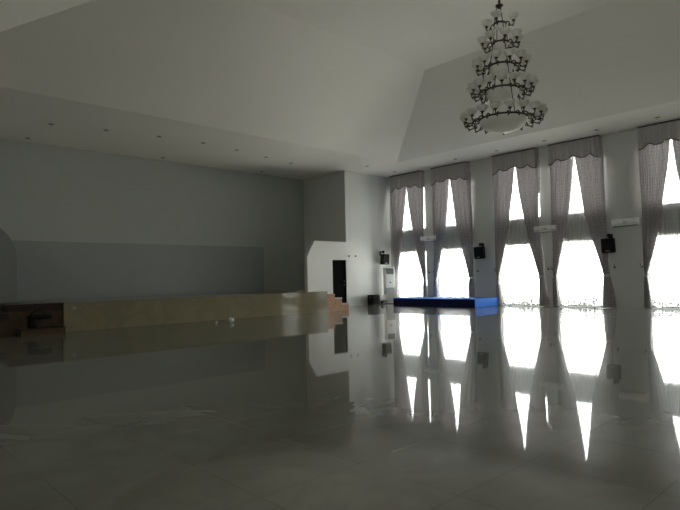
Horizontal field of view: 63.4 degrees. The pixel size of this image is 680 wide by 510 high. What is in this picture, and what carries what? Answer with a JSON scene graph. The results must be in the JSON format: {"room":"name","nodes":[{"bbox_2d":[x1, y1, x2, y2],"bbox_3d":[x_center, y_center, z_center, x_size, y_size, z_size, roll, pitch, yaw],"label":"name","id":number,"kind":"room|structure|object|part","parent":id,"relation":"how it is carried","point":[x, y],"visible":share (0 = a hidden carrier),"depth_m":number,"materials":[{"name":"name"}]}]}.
{"room":"banquet hall","nodes":[
{"label":"banquet hall","id":0,"kind":"room"},
{"bbox_2d":[0,139,304,296],"bbox_3d":[-7.454,-0.777,21.836,15.820,6.230,0.250,1,-3,-43],"label":"wall","id":1,"kind":"structure","parent":0,"point":[48,192],"depth_m":21.66,"materials":[{"name":"paint"}]},
{"bbox_2d":[12,240,263,299],"bbox_3d":[-8.188,0.549,20.615,12.707,1.970,0.400,1,-3,-43],"label":"wall panel","id":2,"kind":"object","parent":1,"relation":"attached to","point":[45,269],"depth_m":20.66,"materials":[{"name":"paint"}]},
{"bbox_2d":[12,290,306,302],"bbox_3d":[-7.005,1.852,19.616,13.097,0.770,2.545,1,-3,-43],"label":"floor","id":3,"kind":"structure","parent":0,"point":[34,300],"depth_m":19.55,"materials":[{"name":"brown wood"}]},
{"bbox_2d":[0,171,390,305],"bbox_3d":[-5.510,-0.916,19.585,21.750,6.230,0.200,1,-3,-43],"label":"wall","id":4,"kind":"structure","parent":0,"point":[365,197],"depth_m":25.24,"materials":[{"name":"paint"}]},
{"bbox_2d":[332,260,346,302],"bbox_3d":[-0.067,1.259,24.552,0.836,2.068,0.140,1,-3,-43],"label":"door","id":5,"kind":"structure","parent":4,"relation":"in","point":[339,266],"depth_m":24.58,"materials":[{"name":"black paint"}]},
{"bbox_2d":[379,250,389,264],"bbox_3d":[2.078,0.123,26.235,0.435,0.684,0.409,1,-3,-43],"label":"wall speaker","id":6,"kind":"object","parent":4,"relation":"attached to","point":[384,258],"visible":1,"depth_m":26.08,"materials":[{"name":"black plastic"}]},
{"bbox_2d":[383,255,389,263],"bbox_3d":[2.202,0.209,26.101,0.400,0.448,0.052,1,-3,-43],"label":"grille","id":7,"kind":"object","parent":6,"relation":"attached to","point":[385,257],"depth_m":26.08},
{"bbox_2d":[303,172,342,253],"bbox_3d":[-0.736,-0.745,26.091,0.200,6.230,2.750,1,-3,-43],"label":"wall","id":8,"kind":"structure","parent":0,"point":[322,195],"depth_m":26.03,"materials":[{"name":"paint"}]},
{"bbox_2d":[0,304,679,509],"bbox_3d":[2.231,1.789,11.475,22.000,0.200,28.350,1,-3,-43],"label":"floor","id":9,"kind":"structure","parent":0,"point":[381,406],"depth_m":5.10,"materials":[{"name":"tile"}]},
{"bbox_2d":[0,302,62,336],"bbox_3d":[-9.163,1.659,13.954,3.480,0.770,1.760,1,-3,-43],"label":"steps","id":10,"kind":"structure","parent":9,"relation":"on","point":[13,316],"depth_m":13.96,"materials":[{"name":"brown wood"}]},
{"bbox_2d":[17,326,66,335],"bbox_3d":[-7.559,1.925,13.979,1.060,0.170,0.345,1,-3,-43],"label":"step block","id":11,"kind":"object","parent":9,"relation":"on","point":[52,329],"visible":1,"depth_m":13.84,"materials":[{"name":"brown wood"}]},
{"bbox_2d":[27,310,51,327],"bbox_3d":[-7.604,1.622,13.959,0.540,0.437,0.230,1,-3,-43],"label":"bag","id":12,"kind":"object","parent":11,"relation":"on","point":[32,322],"visible":1,"depth_m":13.81,"materials":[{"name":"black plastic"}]},
{"bbox_2d":[39,291,327,331],"bbox_3d":[-4.645,1.752,18.497,9.310,0.770,2.317,1,-3,-43],"label":"stage","id":13,"kind":"object","parent":9,"relation":"on","point":[87,314],"visible":0.86,"depth_m":16.90,"materials":[{"name":"brown wood"}]},
{"bbox_2d":[327,294,348,311],"bbox_3d":[-0.837,1.875,22.068,1.132,0.660,2.305,1,-3,-43],"label":"steps","id":14,"kind":"structure","parent":9,"relation":"on","point":[334,303],"depth_m":21.13,"materials":[{"name":"wood"}]},
{"bbox_2d":[367,295,378,304],"bbox_3d":[1.540,2.065,25.426,0.464,0.460,0.375,1,-3,-43],"label":"floor speaker","id":15,"kind":"object","parent":9,"relation":"on","point":[372,299],"visible":0.99,"depth_m":25.28,"materials":[{"name":"black plastic"}]},
{"bbox_2d":[374,295,378,303],"bbox_3d":[1.663,2.057,25.295,0.340,0.400,0.017,1,-3,-43],"label":"grille","id":16,"kind":"object","parent":15,"relation":"attached to","point":[376,297],"depth_m":25.30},
{"bbox_2d":[379,295,385,303],"bbox_3d":[1.868,2.088,25.894,0.410,0.440,0.410,1,-3,-43],"label":"box","id":17,"kind":"object","parent":9,"relation":"on","point":[381,297],"visible":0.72,"depth_m":25.71,"materials":[{"name":"grey cardboard"}]},
{"bbox_2d":[383,267,394,303],"bbox_3d":[2.328,1.449,26.180,0.480,1.720,0.370,0,-3,-18],"label":"air conditioner","id":18,"kind":"object","parent":9,"relation":"on","point":[388,272],"visible":0.83,"depth_m":26.02,"materials":[{"name":"white plastic"}]},
{"bbox_3d":[2.390,1.881,26.003,0.420,0.680,0.009,0,-3,-18],"label":"intake panel","id":19,"kind":"part","parent":18,"relation":"part of","materials":[{"name":"white plastic"}]},
{"bbox_2d":[398,283,404,297],"bbox_3d":[2.913,1.800,26.015,0.260,0.980,0.420,1,-3,-43],"label":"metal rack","id":20,"kind":"object","parent":9,"relation":"on","point":[398,283],"visible":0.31,"depth_m":26.03,"materials":[{"name":"white metal"}]},
{"bbox_2d":[393,297,451,306],"bbox_3d":[3.722,2.018,23.966,1.660,0.335,2.270,1,-3,-43],"label":"stage platform","id":21,"kind":"object","parent":9,"relation":"on","point":[404,301],"visible":0.73,"depth_m":23.45,"materials":[{"name":"blue fabric"}]},
{"bbox_2d":[435,297,497,307],"bbox_3d":[5.151,1.922,22.446,1.660,0.335,1.886,1,-3,-43],"label":"stage platform","id":22,"kind":"object","parent":9,"relation":"on","point":[463,302],"visible":1,"depth_m":21.89,"materials":[{"name":"blue fabric"}]},
{"bbox_2d":[0,0,679,179],"bbox_3d":[2.076,-5.233,11.773,22.000,1.600,28.350,1,-3,-43],"label":"ceiling","id":23,"kind":"structure","parent":0,"point":[320,87],"depth_m":15.42,"materials":[{"name":"paint"}]},
{"bbox_2d":[460,0,547,134],"bbox_3d":[3.103,-4.200,10.660,1.616,3.801,1.640,0,-3,-33],"label":"chandelier","id":24,"kind":"object","parent":23,"relation":"hanging from","point":[510,121],"visible":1,"depth_m":10.39,"materials":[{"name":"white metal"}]},
{"bbox_3d":[2.418,-2.664,10.561,0.200,0.105,0.200,-1,-2,-3],"label":"lamp shade","id":25,"kind":"part","parent":24,"relation":"part of","materials":[{"name":"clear glass"}]},
{"bbox_3d":[2.473,-2.676,10.317,0.200,0.105,0.200,0,-3,-23],"label":"lamp shade","id":26,"kind":"part","parent":24,"relation":"part of","materials":[{"name":"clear glass"}]},
{"bbox_3d":[2.537,-2.562,10.562,0.306,0.134,0.072,-1,-2,-3],"label":"arm","id":27,"kind":"part","parent":24,"relation":"part of","materials":[{"name":"brown metal"}]},
{"bbox_3d":[2.557,-3.223,10.564,0.200,0.105,0.200,-1,-2,-6],"label":"lamp shade","id":28,"kind":"part","parent":24,"relation":"part of","materials":[{"name":"clear glass"}]},
{"bbox_3d":[2.583,-2.571,10.358,0.306,0.134,0.072,0,-3,-23],"label":"arm","id":29,"kind":"part","parent":24,"relation":"part of","materials":[{"name":"brown metal"}]},
{"bbox_3d":[2.650,-3.698,10.622,0.200,0.105,0.200,-1,-2,-2],"label":"lamp shade","id":30,"kind":"part","parent":24,"relation":"part of","materials":[{"name":"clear glass"}]},
{"bbox_3d":[2.703,-3.689,10.856,0.200,0.105,0.200,-3,-3,28],"label":"lamp shade","id":31,"kind":"part","parent":24,"relation":"part of","materials":[{"name":"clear glass"}]},
{"bbox_3d":[2.621,-3.233,10.351,0.200,0.105,0.200,0,-3,-28],"label":"lamp shade","id":32,"kind":"part","parent":24,"relation":"part of","materials":[{"name":"clear glass"}]},
{"bbox_3d":[2.747,-3.595,10.621,0.262,0.134,0.072,-1,-2,-2],"label":"arm","id":33,"kind":"part","parent":24,"relation":"part of","materials":[{"name":"brown metal"}]},
{"bbox_3d":[2.760,-4.149,10.674,0.200,0.105,0.200,-1,-2,3],"label":"lamp shade","id":34,"kind":"part","parent":24,"relation":"part of","materials":[{"name":"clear glass"}]},
{"bbox_3d":[2.608,-2.688,10.107,0.200,0.105,0.200,1,-3,-43],"label":"lamp shade","id":35,"kind":"part","parent":24,"relation":"part of","materials":[{"name":"clear glass"}]},
{"bbox_3d":[2.716,-3.128,10.396,0.282,0.134,0.072,0,-3,-28],"label":"arm","id":36,"kind":"part","parent":24,"relation":"part of","materials":[{"name":"brown metal"}]},
{"bbox_3d":[2.720,-3.709,10.392,0.200,0.105,0.200,0,-3,-32],"label":"lamp shade","id":37,"kind":"part","parent":24,"relation":"part of","materials":[{"name":"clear glass"}]},
{"bbox_3d":[2.696,-2.581,10.182,0.306,0.134,0.072,1,-3,-43],"label":"arm","id":38,"kind":"part","parent":24,"relation":"part of","materials":[{"name":"brown metal"}]},
{"bbox_3d":[2.872,-4.141,10.913,0.200,0.105,0.200,1,-3,-42],"label":"lamp shade","id":39,"kind":"part","parent":24,"relation":"part of","materials":[{"name":"clear glass"}]},
{"bbox_3d":[2.872,-4.531,10.807,0.200,0.105,0.200,-3,-3,31],"label":"lamp shade","id":40,"kind":"part","parent":24,"relation":"part of","materials":[{"name":"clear glass"}]},
{"bbox_3d":[2.762,-3.244,10.180,0.200,0.105,0.200,-3,-3,39],"label":"lamp shade","id":41,"kind":"part","parent":24,"relation":"part of","materials":[{"name":"clear glass"}]},
{"bbox_3d":[2.849,-4.161,10.426,0.200,0.105,0.200,1,-3,-42],"label":"lamp shade","id":42,"kind":"part","parent":24,"relation":"part of","materials":[{"name":"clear glass"}]},
{"bbox_3d":[2.807,-2.699,9.956,0.200,0.105,0.200,-3,-3,27],"label":"lamp shade","id":43,"kind":"part","parent":24,"relation":"part of","materials":[{"name":"clear glass"}]},
{"bbox_3d":[2.897,-3.720,10.229,0.200,0.105,0.200,-3,-3,28],"label":"lamp shade","id":44,"kind":"part","parent":24,"relation":"part of","materials":[{"name":"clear glass"}]},
{"bbox_3d":[2.963,-4.548,10.451,0.200,0.105,0.200,-3,-3,31],"label":"lamp shade","id":45,"kind":"part","parent":24,"relation":"part of","materials":[{"name":"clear glass"}]},
{"bbox_3d":[3.099,-4.409,10.669,0.206,0.100,0.206,1,-3,-43],"label":"lamp shade","id":46,"kind":"part","parent":24,"relation":"part of","materials":[{"name":"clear glass"}]},
{"bbox_3d":[3.107,-4.020,10.652,0.296,0.110,0.296,1,-3,-43],"label":"lamp shade","id":47,"kind":"part","parent":24,"relation":"part of","materials":[{"name":"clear glass"}]},
{"bbox_3d":[2.958,-3.253,10.074,0.200,0.105,0.200,-2,-3,17],"label":"lamp shade","id":48,"kind":"part","parent":24,"relation":"part of","materials":[{"name":"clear glass"}]},
{"bbox_3d":[3.129,-3.046,10.611,0.626,0.210,0.626,1,-3,-43],"label":"lamp shade","id":49,"kind":"part","parent":24,"relation":"part of","materials":[{"name":"clear glass"}]},
{"bbox_3d":[3.118,-3.550,10.633,0.456,0.150,0.456,1,-3,-43],"label":"lamp shade","id":50,"kind":"part","parent":24,"relation":"part of","materials":[{"name":"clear glass"}]},
{"bbox_3d":[3.141,-2.472,10.587,0.876,0.250,0.876,1,-3,-43],"label":"lamp shade","id":51,"kind":"part","parent":24,"relation":"part of","materials":[{"name":"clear glass"}]},
{"bbox_3d":[3.088,-4.171,10.314,0.200,0.105,0.200,-1,-2,3],"label":"lamp shade","id":52,"kind":"part","parent":24,"relation":"part of","materials":[{"name":"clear glass"}]},
{"bbox_3d":[3.046,-2.707,9.882,0.200,0.105,0.200,-2,-2,7],"label":"lamp shade","id":53,"kind":"part","parent":24,"relation":"part of","materials":[{"name":"clear glass"}]},
{"bbox_3d":[3.131,-3.728,10.175,0.200,0.105,0.200,-1,-2,-2],"label":"lamp shade","id":54,"kind":"part","parent":24,"relation":"part of","materials":[{"name":"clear glass"}]},
{"bbox_3d":[3.319,-4.552,10.542,0.200,0.105,0.200,-3,-3,31],"label":"lamp shade","id":55,"kind":"part","parent":24,"relation":"part of","materials":[{"name":"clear glass"}]},
{"bbox_3d":[3.179,-3.258,10.052,0.200,0.105,0.200,-1,-2,-6],"label":"lamp shade","id":56,"kind":"part","parent":24,"relation":"part of","materials":[{"name":"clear glass"}]},
{"bbox_3d":[3.336,-4.173,10.404,0.200,0.105,0.200,1,-3,-42],"label":"lamp shade","id":57,"kind":"part","parent":24,"relation":"part of","materials":[{"name":"clear glass"}]},
{"bbox_3d":[3.313,-3.620,10.322,0.072,0.134,0.262,0,-3,-32],"label":"arm","id":58,"kind":"part","parent":24,"relation":"part of","materials":[{"name":"brown metal"}]},
{"bbox_3d":[3.449,-4.165,10.643,0.200,0.105,0.200,-1,-2,3],"label":"lamp shade","id":59,"kind":"part","parent":24,"relation":"part of","materials":[{"name":"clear glass"}]},
{"bbox_3d":[3.361,-3.730,10.246,0.200,0.105,0.200,0,-3,-32],"label":"lamp shade","id":60,"kind":"part","parent":24,"relation":"part of","materials":[{"name":"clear glass"}]},
{"bbox_3d":[3.345,-3.150,10.205,0.072,0.134,0.282,0,-3,-28],"label":"arm","id":61,"kind":"part","parent":24,"relation":"part of","materials":[{"name":"brown metal"}]},
{"bbox_3d":[3.443,-3.617,10.462,0.262,0.134,0.072,-3,-3,28],"label":"arm","id":62,"kind":"part","parent":24,"relation":"part of","materials":[{"name":"brown metal"}]},
{"bbox_3d":[3.295,-2.712,9.894,0.200,0.105,0.200,-1,-2,-13],"label":"lamp shade","id":63,"kind":"part","parent":24,"relation":"part of","materials":[{"name":"clear glass"}]},
{"bbox_3d":[3.392,-3.260,10.117,0.200,0.105,0.200,0,-3,-28],"label":"lamp shade","id":64,"kind":"part","parent":24,"relation":"part of","materials":[{"name":"clear glass"}]},
{"bbox_3d":[3.525,-3.726,10.422,0.200,0.105,0.200,-3,-3,28],"label":"lamp shade","id":65,"kind":"part","parent":24,"relation":"part of","materials":[{"name":"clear glass"}]},
{"bbox_3d":[3.465,-2.602,10.085,0.072,0.134,0.306,0,-3,-33],"label":"arm","id":66,"kind":"part","parent":24,"relation":"part of","materials":[{"name":"brown metal"}]},
{"bbox_3d":[3.564,-3.258,10.257,0.200,0.105,0.200,-3,-3,39],"label":"lamp shade","id":67,"kind":"part","parent":24,"relation":"part of","materials":[{"name":"clear glass"}]},
{"bbox_3d":[3.669,-3.252,10.453,0.200,0.105,0.200,-2,-3,17],"label":"lamp shade","id":68,"kind":"part","parent":24,"relation":"part of","materials":[{"name":"clear glass"}]},
{"bbox_3d":[3.526,-2.713,9.991,0.200,0.105,0.200,0,-3,-33],"label":"lamp shade","id":69,"kind":"part","parent":24,"relation":"part of","materials":[{"name":"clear glass"}]},
{"bbox_3d":[3.619,-2.600,10.227,0.306,0.134,0.072,-3,-3,37],"label":"arm","id":70,"kind":"part","parent":24,"relation":"part of","materials":[{"name":"brown metal"}]},
{"bbox_3d":[3.714,-2.594,10.413,0.306,0.134,0.072,-2,-3,17],"label":"arm","id":71,"kind":"part","parent":24,"relation":"part of","materials":[{"name":"brown metal"}]},
{"bbox_3d":[3.709,-2.710,10.161,0.200,0.105,0.200,-3,-3,37],"label":"lamp shade","id":72,"kind":"part","parent":24,"relation":"part of","materials":[{"name":"clear glass"}]},
{"bbox_3d":[3.824,-2.703,10.383,0.200,0.105,0.200,-2,-3,17],"label":"lamp shade","id":73,"kind":"part","parent":24,"relation":"part of","materials":[{"name":"clear glass"}]},
{"bbox_2d":[389,129,679,309],"bbox_3d":[10.087,-1.281,19.056,0.250,6.230,28.350,1,-3,-43],"label":"wall","id":74,"kind":"structure","parent":0,"point":[621,164],"depth_m":20.40,"materials":[{"name":"paint"}]},
{"bbox_2d":[389,170,424,192],"bbox_3d":[3.150,-3.448,26.074,0.305,0.794,1.882,1,-3,-43],"label":"pelmet","id":75,"kind":"object","parent":74,"relation":"attached to","point":[410,179],"visible":1,"depth_m":25.88,"materials":[{"name":"fabric"}]},
{"bbox_2d":[391,186,406,297],"bbox_3d":[2.850,-0.524,26.308,0.191,5.590,1.042,1,-3,-43],"label":"curtain","id":76,"kind":"object","parent":75,"relation":"hanging from","point":[398,197],"visible":0.95,"depth_m":26.38,"materials":[{"name":"fabric"}]},
{"bbox_2d":[406,182,426,296],"bbox_3d":[3.558,-0.572,25.557,0.187,5.590,1.027,1,-3,-43],"label":"curtain","id":77,"kind":"object","parent":75,"relation":"hanging from","point":[415,195],"visible":0.98,"depth_m":25.46,"materials":[{"name":"fabric"}]},
{"bbox_2d":[399,197,422,297],"bbox_3d":[3.303,-0.546,26.035,0.028,5.550,1.680,1,-3,-43],"label":"sheer curtain","id":78,"kind":"object","parent":74,"relation":"hanging from","point":[406,197],"visible":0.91,"depth_m":26.05,"materials":[{"name":"white fabric"}]},
{"bbox_2d":[398,228,425,296],"bbox_3d":[3.413,-0.601,26.142,0.060,5.735,1.820,1,-3,-43],"label":"window","id":79,"kind":"structure","parent":74,"relation":"in","point":[424,228],"depth_m":25.82,"materials":[{"name":"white glass"}]},
{"bbox_3d":[3.449,1.047,26.072,0.060,2.435,1.820,1,-3,-43],"label":"frame","id":80,"kind":"part","parent":79,"relation":"part of","materials":[{"name":"white"}]},
{"bbox_2d":[420,235,435,241],"bbox_3d":[4.068,-0.735,25.117,0.208,0.274,0.880,1,-3,-43],"label":"air conditioner","id":81,"kind":"object","parent":74,"relation":"attached to","point":[422,238],"visible":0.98,"depth_m":25.07,"materials":[{"name":"white plastic"}]},
{"bbox_2d":[430,161,469,185],"bbox_3d":[4.833,-3.561,24.284,0.305,0.794,1.882,1,-3,-43],"label":"pelmet","id":82,"kind":"object","parent":74,"relation":"attached to","point":[454,171],"visible":1,"depth_m":24.08,"materials":[{"name":"fabric"}]},
{"bbox_2d":[432,179,449,296],"bbox_3d":[4.533,-0.638,24.504,0.186,5.590,0.975,1,-3,-41],"label":"curtain","id":83,"kind":"object","parent":82,"relation":"hanging from","point":[440,190],"visible":0.94,"depth_m":24.63,"materials":[{"name":"fabric"}]},
{"bbox_2d":[450,173,475,296],"bbox_3d":[5.280,-0.687,23.735,0.176,5.590,1.141,1,-3,-43],"label":"curtain","id":84,"kind":"object","parent":82,"relation":"hanging from","point":[460,188],"visible":0.94,"depth_m":23.62,"materials":[{"name":"fabric"}]},
{"bbox_2d":[439,225,464,296],"bbox_3d":[5.096,-0.714,24.351,0.060,5.735,1.820,1,-3,-43],"label":"window","id":85,"kind":"structure","parent":74,"relation":"in","point":[448,225],"depth_m":24.38,"materials":[{"name":"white glass"}]},
{"bbox_3d":[5.132,0.934,24.282,0.060,2.435,1.820,1,-3,-43],"label":"frame","id":86,"kind":"part","parent":85,"relation":"part of","materials":[{"name":"white"}]},
{"bbox_2d":[440,187,468,296],"bbox_3d":[4.986,-0.659,24.245,0.028,5.550,1.680,1,-3,-43],"label":"sheer curtain","id":87,"kind":"object","parent":74,"relation":"hanging from","point":[456,295],"visible":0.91,"depth_m":24.30,"materials":[{"name":"white fabric"}]},
{"bbox_2d":[473,243,484,258],"bbox_3d":[5.871,-0.176,23.040,0.409,0.684,0.435,1,-3,-43],"label":"wall speaker","id":88,"kind":"object","parent":74,"relation":"attached to","point":[479,252],"visible":1,"depth_m":22.90,"materials":[{"name":"black plastic"}]},
{"bbox_2d":[474,247,482,258],"bbox_3d":[5.743,-0.084,22.914,0.052,0.448,0.400,1,-3,-43],"label":"grille","id":89,"kind":"object","parent":88,"relation":"attached to","point":[478,251],"depth_m":22.89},
{"bbox_2d":[492,147,538,174],"bbox_3d":[6.975,-3.705,22.006,0.305,0.794,1.882,1,-3,-43],"label":"pelmet","id":90,"kind":"object","parent":74,"relation":"attached to","point":[519,159],"visible":1,"depth_m":21.82,"materials":[{"name":"fabric"}]},
{"bbox_2d":[493,167,514,304],"bbox_3d":[6.686,-0.782,22.231,0.188,5.590,1.007,1,-3,-43],"label":"curtain","id":91,"kind":"object","parent":90,"relation":"hanging from","point":[502,180],"visible":1,"depth_m":22.37,"materials":[{"name":"fabric"}]},
{"bbox_2d":[515,161,549,305],"bbox_3d":[7.463,-0.833,21.432,0.170,5.590,1.225,1,-3,-42],"label":"curtain","id":92,"kind":"object","parent":90,"relation":"hanging from","point":[528,178],"visible":1,"depth_m":21.36,"materials":[{"name":"fabric"}]},
{"bbox_2d":[502,179,538,304],"bbox_3d":[7.128,-0.802,21.967,0.028,5.550,1.680,1,-3,-43],"label":"sheer curtain","id":93,"kind":"object","parent":74,"relation":"hanging from","point":[524,302],"visible":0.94,"depth_m":21.94,"materials":[{"name":"white fabric"}]},
{"bbox_2d":[501,198,539,305],"bbox_3d":[7.238,-0.858,22.074,0.060,5.735,1.820,1,-3,-43],"label":"window","id":94,"kind":"structure","parent":74,"relation":"in","point":[539,198],"depth_m":21.99,"materials":[{"name":"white glass"}]},
{"bbox_3d":[7.274,0.790,22.004,0.060,2.435,1.820,1,-3,-43],"label":"frame","id":95,"kind":"part","parent":94,"relation":"part of","materials":[{"name":"white"}]},
{"bbox_2d":[534,225,555,232],"bbox_3d":[7.873,-0.990,21.071,0.208,0.274,0.880,1,-3,-43],"label":"air conditioner","id":96,"kind":"object","parent":74,"relation":"attached to","point":[546,228],"visible":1,"depth_m":21.01,"materials":[{"name":"white plastic"}]},
{"bbox_2d":[548,135,601,165],"bbox_3d":[8.618,-3.815,20.260,0.305,0.794,1.882,1,-3,-43],"label":"pelmet","id":97,"kind":"object","parent":74,"relation":"attached to","point":[581,147],"visible":1,"depth_m":20.10,"materials":[{"name":"fabric"}]},
{"bbox_2d":[550,156,573,305],"bbox_3d":[8.322,-0.892,20.482,0.203,5.590,0.987,1,-3,-43],"label":"curtain","id":98,"kind":"object","parent":97,"relation":"hanging from","point":[561,172],"visible":1,"depth_m":20.62,"materials":[{"name":"fabric"}]},
{"bbox_2d":[574,149,615,307],"bbox_3d":[9.093,-0.943,19.675,0.170,5.590,1.258,1,-3,-44],"label":"curtain","id":99,"kind":"object","parent":97,"relation":"hanging from","point":[590,169],"visible":0.98,"depth_m":19.62,"materials":[{"name":"fabric"}]},
{"bbox_2d":[558,212,602,306],"bbox_3d":[8.880,-0.968,20.327,0.060,5.735,1.820,1,-3,-43],"label":"window","id":100,"kind":"structure","parent":74,"relation":"in","point":[575,212],"depth_m":20.11,"materials":[{"name":"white glass"}]},
{"bbox_2d":[559,167,602,305],"bbox_3d":[8.771,-0.913,20.221,0.028,5.550,1.680,1,-3,-43],"label":"sheer curtain","id":101,"kind":"object","parent":74,"relation":"hanging from","point":[581,303],"visible":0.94,"depth_m":20.20,"materials":[{"name":"white fabric"}]},
{"bbox_2d":[601,234,615,252],"bbox_3d":[9.416,-0.414,19.271,0.409,0.684,0.435,1,-3,-43],"label":"wall speaker","id":102,"kind":"object","parent":74,"relation":"attached to","point":[607,244],"visible":1,"depth_m":19.14,"materials":[{"name":"black plastic"}]},
{"bbox_2d":[601,239,613,251],"bbox_3d":[9.288,-0.322,19.144,0.052,0.448,0.400,1,-3,-43],"label":"grille","id":103,"kind":"object","parent":102,"relation":"attached to","point":[607,245],"depth_m":19.13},
{"bbox_2d":[611,217,640,226],"bbox_3d":[9.844,-1.122,18.976,0.208,0.274,0.880,1,-3,-43],"label":"air conditioner","id":104,"kind":"object","parent":74,"relation":"attached to","point":[635,221],"visible":1,"depth_m":18.89,"materials":[{"name":"white plastic"}]},
{"bbox_2d":[637,119,679,149],"bbox_3d":[10.773,-3.960,17.967,0.305,0.794,1.882,1,-3,-43],"label":"pelmet","id":105,"kind":"object","parent":74,"relation":"attached to","point":[657,133],"visible":1,"depth_m":18.10,"materials":[{"name":"fabric"}]},
{"bbox_2d":[638,139,669,307],"bbox_3d":[10.484,-1.036,18.192,0.187,5.590,0.996,1,-3,-43],"label":"curtain","id":106,"kind":"object","parent":105,"relation":"hanging from","point":[652,159],"visible":1,"depth_m":18.34,"materials":[{"name":"fabric"}]},
{"bbox_2d":[672,139,679,182],"bbox_3d":[11.226,-1.086,17.407,0.186,5.590,1.149,1,-3,-43],"label":"curtain","id":107,"kind":"object","parent":105,"relation":"hanging from","point":[676,144],"visible":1,"depth_m":17.80,"materials":[{"name":"fabric"}]},
{"bbox_2d":[649,202,679,308],"bbox_3d":[11.036,-1.113,18.035,0.060,5.735,1.820,1,-3,-43],"label":"window","id":108,"kind":"structure","parent":74,"relation":"in","point":[673,202],"depth_m":18.31,"materials":[{"name":"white glass"}]},
{"bbox_2d":[651,151,679,307],"bbox_3d":[10.926,-1.057,17.928,0.028,5.550,1.680,1,-3,-43],"label":"sheer curtain","id":109,"kind":"object","parent":74,"relation":"hanging from","point":[659,303],"visible":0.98,"depth_m":18.11,"materials":[{"name":"white fabric"}]}
]}

